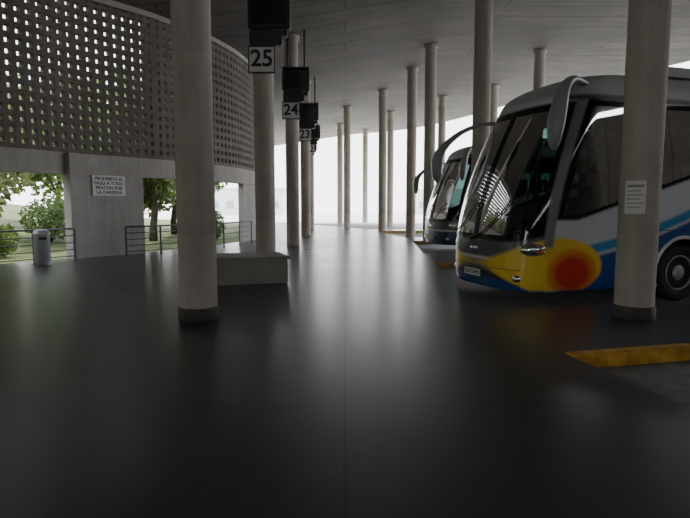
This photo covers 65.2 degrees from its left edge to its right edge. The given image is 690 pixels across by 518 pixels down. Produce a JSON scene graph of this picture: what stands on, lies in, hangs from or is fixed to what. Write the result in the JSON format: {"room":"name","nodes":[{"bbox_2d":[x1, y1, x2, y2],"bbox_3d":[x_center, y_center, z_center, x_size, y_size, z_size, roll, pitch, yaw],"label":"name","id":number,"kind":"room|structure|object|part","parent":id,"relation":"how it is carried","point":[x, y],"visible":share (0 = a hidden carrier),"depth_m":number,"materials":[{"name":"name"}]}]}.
{"room":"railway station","nodes":[
{"label":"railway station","id":0,"kind":"room"},
{"bbox_2d":[0,224,689,517],"bbox_3d":[-3.177,0.657,10.255,27.248,0.148,69.660,1,6,12],"label":"floor","id":1,"kind":"structure","parent":0,"point":[365,383],"depth_m":4.46,"materials":[{"name":"concrete"}]},
{"bbox_2d":[0,228,76,264],"bbox_3d":[-10.264,-0.098,12.297,0.446,0.948,8.462,4,7,38],"label":"metal railing","id":2,"kind":"object","parent":1,"relation":"on","point":[73,229],"visible":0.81,"depth_m":14.61,"materials":[{"name":"black metal"}]},
{"bbox_2d":[32,230,50,265],"bbox_3d":[-8.100,-0.312,14.431,0.430,0.950,0.449,0,6,0],"label":"litter bin","id":3,"kind":"object","parent":1,"relation":"on","point":[41,238],"visible":1,"depth_m":14.28,"materials":[{"name":"metal"}]},
{"bbox_2d":[62,152,85,259],"bbox_3d":[-8.018,-1.551,15.964,0.380,3.110,0.380,3,7,31],"label":"pier","id":4,"kind":"object","parent":1,"relation":"on","point":[72,180],"visible":0.92,"depth_m":15.84,"materials":[{"name":"concrete"}]},
{"bbox_2d":[0,147,255,257],"bbox_3d":[-11.839,-1.117,11.573,6.360,3.120,49.699,2,6,21],"label":"wall","id":5,"kind":"structure","parent":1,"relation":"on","point":[106,218],"depth_m":17.10,"materials":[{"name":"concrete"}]},
{"bbox_2d":[92,175,125,195],"bbox_3d":[-7.345,-2.284,16.810,0.036,0.620,1.050,5,7,39],"label":"notice","id":6,"kind":"object","parent":5,"relation":"attached to","point":[102,185],"visible":1,"depth_m":16.78,"materials":[{"name":"white"}]},
{"bbox_2d":[0,0,254,170],"bbox_3d":[-11.852,-4.994,11.151,6.250,4.700,49.818,2,6,21],"label":"screen","id":7,"kind":"object","parent":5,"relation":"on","point":[232,84],"visible":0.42,"depth_m":16.46,"materials":[{"name":"concrete"}]},
{"bbox_2d":[125,221,251,255],"bbox_3d":[-5.194,-0.847,19.783,0.638,0.948,6.746,3,6,26],"label":"metal railing","id":8,"kind":"object","parent":1,"relation":"on","point":[239,222],"visible":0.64,"depth_m":17.89,"materials":[{"name":"black metal"}]},
{"bbox_2d":[170,0,218,322],"bbox_3d":[-2.060,-3.617,7.176,0.634,8.970,0.634,0,6,0],"label":"concrete column","id":9,"kind":"structure","parent":1,"relation":"on","point":[191,49],"depth_m":7.21,"materials":[{"name":"paint"}]},
{"bbox_2d":[216,252,289,285],"bbox_3d":[-2.250,0.194,11.376,1.980,0.550,1.180,-2,6,-18],"label":"concrete plinth","id":10,"kind":"object","parent":1,"relation":"on","point":[252,267],"visible":0.6,"depth_m":10.95,"materials":[{"name":"grey concrete"}]},
{"bbox_2d":[253,74,275,251],"bbox_3d":[-2.100,-4.168,13.955,0.634,8.718,0.634,0,6,0],"label":"concrete column","id":11,"kind":"structure","parent":1,"relation":"on","point":[263,84],"depth_m":13.92,"materials":[{"name":"paint"}]},
{"bbox_2d":[283,33,299,245],"bbox_3d":[-2.070,-4.559,21.151,0.634,8.065,0.634,0,6,0],"label":"concrete column","id":12,"kind":"structure","parent":1,"relation":"on","point":[291,125],"depth_m":21.05,"materials":[{"name":"paint"}]},
{"bbox_2d":[300,80,310,235],"bbox_3d":[-2.070,-5.236,28.219,0.634,8.004,0.634,0,6,0],"label":"concrete column","id":13,"kind":"structure","parent":1,"relation":"on","point":[304,145],"depth_m":28.16,"materials":[{"name":"paint"}]},
{"bbox_2d":[310,155,313,228],"bbox_3d":[-2.300,-6.052,35.574,0.634,8.166,0.634,0,6,0],"label":"concrete column","id":14,"kind":"structure","parent":1,"relation":"on","point":[311,156],"depth_m":35.52,"materials":[{"name":"paint"}]},
{"bbox_2d":[378,88,387,229],"bbox_3d":[2.370,-6.155,34.157,0.634,8.951,0.634,0,6,0],"label":"concrete column","id":15,"kind":"structure","parent":1,"relation":"on","point":[382,139],"depth_m":33.95,"materials":[{"name":"paint"}]},
{"bbox_2d":[378,230,422,233],"bbox_3d":[5.785,-1.751,34.243,7.958,0.165,0.150,-2,6,-17],"label":"kerb","id":16,"kind":"object","parent":1,"relation":"on","point":[416,231],"visible":0.28,"depth_m":33.37,"materials":[{"name":"yellow paint"}]},
{"bbox_2d":[413,240,433,244],"bbox_3d":[6.737,-0.825,24.990,7.750,0.165,0.150,-2,6,-15],"label":"kerb","id":17,"kind":"object","parent":1,"relation":"on","point":[415,242],"visible":0.02,"depth_m":24.02,"materials":[{"name":"yellow paint"}]},
{"bbox_2d":[423,43,437,239],"bbox_3d":[3.900,-5.321,24.894,0.634,8.836,0.634,0,6,0],"label":"concrete column","id":18,"kind":"structure","parent":1,"relation":"on","point":[430,48],"depth_m":24.59,"materials":[{"name":"paint"}]},
{"bbox_2d":[435,262,455,268],"bbox_3d":[6.388,0.082,15.911,8.028,0.165,0.150,-1,6,-14],"label":"kerb","id":19,"kind":"object","parent":1,"relation":"on","point":[441,265],"visible":0.04,"depth_m":14.94,"materials":[{"name":"yellow paint"}]},
{"bbox_2d":[471,0,492,176],"bbox_3d":[4.080,-4.512,16.131,0.634,8.970,0.634,0,6,0],"label":"concrete column","id":20,"kind":"structure","parent":1,"relation":"on","point":[483,30],"depth_m":15.84,"materials":[{"name":"paint"}]},
{"bbox_2d":[533,48,546,89],"bbox_3d":[9.300,-5.443,26.188,0.634,9.120,0.634,0,6,0],"label":"concrete column","id":21,"kind":"structure","parent":1,"relation":"on","point":[540,53],"depth_m":25.62,"materials":[{"name":"paint"}]},
{"bbox_2d":[565,343,689,367],"bbox_3d":[6.288,0.998,6.756,8.028,0.165,0.150,-1,6,-14],"label":"kerb","id":22,"kind":"object","parent":1,"relation":"on","point":[614,357],"visible":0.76,"depth_m":5.92,"materials":[{"name":"yellow paint"}]},
{"bbox_2d":[611,0,671,321],"bbox_3d":[4.120,-3.627,7.275,0.634,8.970,0.634,0,6,0],"label":"concrete column","id":23,"kind":"structure","parent":1,"relation":"on","point":[649,21],"depth_m":7.31,"materials":[{"name":"paint"}]},
{"bbox_2d":[624,180,646,213],"bbox_3d":[3.956,-0.842,7.364,0.258,0.450,0.035,5,8,41],"label":"paper notice","id":24,"kind":"object","parent":23,"relation":"attached to","point":[635,191],"visible":1,"depth_m":7.35,"materials":[{"name":"grey paper"}]},
{"bbox_2d":[112,0,689,145],"bbox_3d":[2.000,-8.806,17.712,44.000,1.600,81.000,0,6,0],"label":"ceiling","id":25,"kind":"structure","parent":0,"point":[355,49],"depth_m":24.06,"materials":[{"name":"concrete"}]},
{"bbox_2d":[85,0,247,65],"bbox_3d":[-11.839,-7.450,10.941,6.377,0.550,49.706,2,6,21],"label":"beam","id":26,"kind":"structure","parent":25,"relation":"attached to","point":[113,4],"depth_m":17.48,"materials":[{"name":"concrete"}]},
{"bbox_2d":[247,0,290,73],"bbox_3d":[-1.853,-6.562,13.077,1.065,3.967,0.630,0,6,0],"label":"display","id":27,"kind":"object","parent":25,"relation":"hanging from","point":[269,21],"visible":1,"depth_m":13.12,"materials":[{"name":"black plastic"}]},
{"bbox_3d":[-2.050,-4.920,13.327,0.640,0.600,0.050,0,6,0],"label":"number plate","id":28,"kind":"part","parent":27,"relation":"part of","materials":[{"name":"white plastic"}]},
{"bbox_3d":[-2.050,-4.920,13.327,0.670,0.650,0.070,0,6,0],"label":"plate frame","id":29,"kind":"part","parent":27,"relation":"part of","materials":[{"name":"black plastic"}]},
{"bbox_2d":[281,30,309,118],"bbox_3d":[-1.853,-6.941,20.275,1.065,3.288,0.630,0,6,0],"label":"display","id":30,"kind":"object","parent":25,"relation":"hanging from","point":[295,80],"visible":0.98,"depth_m":20.28,"materials":[{"name":"black plastic"}]},
{"bbox_3d":[-2.050,-5.637,20.491,0.670,0.650,0.070,0,6,0],"label":"plate frame","id":31,"kind":"part","parent":30,"relation":"part of","materials":[{"name":"black plastic"}]},
{"bbox_3d":[-2.050,-5.637,20.491,0.640,0.600,0.050,0,6,0],"label":"number plate","id":32,"kind":"part","parent":30,"relation":"part of","materials":[{"name":"white plastic"}]},
{"bbox_2d":[299,77,318,140],"bbox_3d":[-1.853,-7.602,27.344,1.065,3.198,0.630,0,6,0],"label":"display","id":33,"kind":"object","parent":25,"relation":"hanging from","point":[309,112],"visible":0.93,"depth_m":27.33,"materials":[{"name":"black plastic"}]},
{"bbox_3d":[-2.050,-6.343,27.556,0.640,0.600,0.050,0,6,0],"label":"number plate","id":34,"kind":"part","parent":33,"relation":"part of","materials":[{"name":"white plastic"}]},
{"bbox_2d":[310,102,320,154],"bbox_3d":[-2.103,-8.413,34.700,1.065,3.348,0.630,0,6,0],"label":"display","id":35,"kind":"object","parent":25,"relation":"hanging from","point":[315,133],"visible":0.49,"depth_m":34.71,"materials":[{"name":"black plastic"}]},
{"label":"outside","id":36,"kind":"structure","parent":0,"visible":0},
{"bbox_2d":[0,203,238,263],"bbox_3d":[-24.796,-2.318,19.868,40.407,4.000,64.000,0,6,0],"label":"ground","id":37,"kind":"structure","parent":36,"point":[9,215],"depth_m":25.36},
{"bbox_2d":[0,63,227,257],"bbox_3d":[-21.555,-6.449,20.305,34.127,12.257,33.992,-1,6,-10],"label":"planting","id":38,"kind":"object","parent":37,"relation":"on","point":[156,192],"visible":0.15,"depth_m":23.66,"materials":[{"name":"green plant"}]},
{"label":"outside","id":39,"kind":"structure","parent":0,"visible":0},
{"bbox_2d":[275,223,689,405],"bbox_3d":[10.000,0.647,11.120,140.000,0.001,82.000,0,6,0],"label":"ground","id":40,"kind":"structure","parent":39,"point":[671,380],"depth_m":9.84,"materials":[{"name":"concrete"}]},
{"bbox_2d":[336,123,342,224],"bbox_3d":[-0.450,-7.595,48.485,0.634,8.966,0.634,0,6,0],"label":"concrete column","id":41,"kind":"structure","parent":40,"relation":"on","point":[339,125],"depth_m":48.27,"materials":[{"name":"paint"}]},
{"bbox_2d":[343,105,351,227],"bbox_3d":[0.150,-6.599,39.238,0.634,8.825,0.634,0,6,0],"label":"concrete column","id":42,"kind":"structure","parent":40,"relation":"on","point":[346,109],"depth_m":39.05,"materials":[{"name":"paint"}]},
{"bbox_2d":[386,111,394,226],"bbox_3d":[3.600,-7.124,43.005,0.634,9.120,0.634,0,6,0],"label":"concrete column","id":43,"kind":"structure","parent":40,"relation":"on","point":[390,114],"depth_m":42.77,"materials":[{"name":"paint"}]},
{"bbox_2d":[406,66,417,236],"bbox_3d":[3.550,-5.635,28.883,0.634,8.968,0.634,0,6,0],"label":"concrete column","id":44,"kind":"structure","parent":40,"relation":"on","point":[411,71],"depth_m":28.65,"materials":[{"name":"paint"}]},
{"bbox_2d":[413,146,471,244],"bbox_3d":[9.334,-2.598,22.042,12.770,4.284,3.323,-1,6,-14],"label":"coach bus","id":45,"kind":"object","parent":40,"relation":"on","point":[447,197],"visible":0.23,"depth_m":19.97,"materials":[{"name":"paint"}]},
{"bbox_2d":[438,95,446,165],"bbox_3d":[6.600,-6.527,37.034,0.634,9.120,0.634,0,6,0],"label":"concrete column","id":46,"kind":"structure","parent":40,"relation":"on","point":[441,98],"depth_m":36.55,"materials":[{"name":"paint"}]},
{"bbox_2d":[490,84,498,131],"bbox_3d":[9.200,-6.199,33.751,0.634,9.120,0.634,0,6,0],"label":"concrete column","id":47,"kind":"structure","parent":40,"relation":"on","point":[494,87],"depth_m":33.20,"materials":[{"name":"paint"}]},
{"bbox_2d":[431,67,689,300],"bbox_3d":[8.363,-1.559,11.655,12.770,4.284,3.323,-2,6,-16],"label":"coach bus","id":48,"kind":"object","parent":40,"relation":"on","point":[539,214],"visible":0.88,"depth_m":9.20,"materials":[{"name":"paint"}]},
{"bbox_3d":[2.370,0.225,10.063,0.021,0.126,0.546,-2,6,-16],"label":"licence plate","id":49,"kind":"part","parent":48,"relation":"part of","materials":[{"name":"white metal"}]},
{"bbox_2d":[512,275,520,282],"bbox_3d":[2.884,0.341,9.110,0.152,0.126,0.039,5,8,40],"label":"fog lamp","id":50,"kind":"object","parent":48,"relation":"attached to","point":[515,278],"depth_m":9.10,"materials":[{"name":"silver metal"}]},
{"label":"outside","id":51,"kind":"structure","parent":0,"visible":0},
{"bbox_2d":[144,212,422,222],"bbox_3d":[5.000,-7.313,90.723,170.000,0.001,78.000,0,6,0],"label":"apron","id":52,"kind":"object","parent":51,"point":[319,217],"visible":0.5,"depth_m":76.06,"materials":[{"name":"white concrete"}]},
{"bbox_2d":[215,189,285,214],"bbox_3d":[-19.000,-10.447,99.454,16.000,4.500,8.000,0,6,0],"label":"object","id":53,"kind":"object","parent":52,"relation":"on","point":[224,195],"visible":0.29,"depth_m":95.47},
{"bbox_2d":[215,201,278,207],"bbox_3d":[-19.000,-9.599,95.499,14.667,1.300,0.080,0,6,0],"label":"windows","id":54,"kind":"structure","parent":53,"relation":"attached to","point":[229,204],"depth_m":95.44,"materials":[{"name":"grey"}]},
{"bbox_2d":[362,129,368,222],"bbox_3d":[2.000,-8.169,53.453,0.634,9.120,0.634,0,6,0],"label":"concrete column","id":55,"kind":"structure","parent":52,"relation":"on","point":[365,131],"depth_m":53.25,"materials":[{"name":"paint"}]},
{"bbox_2d":[415,190,422,213],"bbox_3d":[30.000,-11.044,105.424,34.000,4.500,8.000,0,6,0],"label":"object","id":56,"kind":"object","parent":52,"relation":"on","point":[419,196],"visible":0.02,"depth_m":101.40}
]}

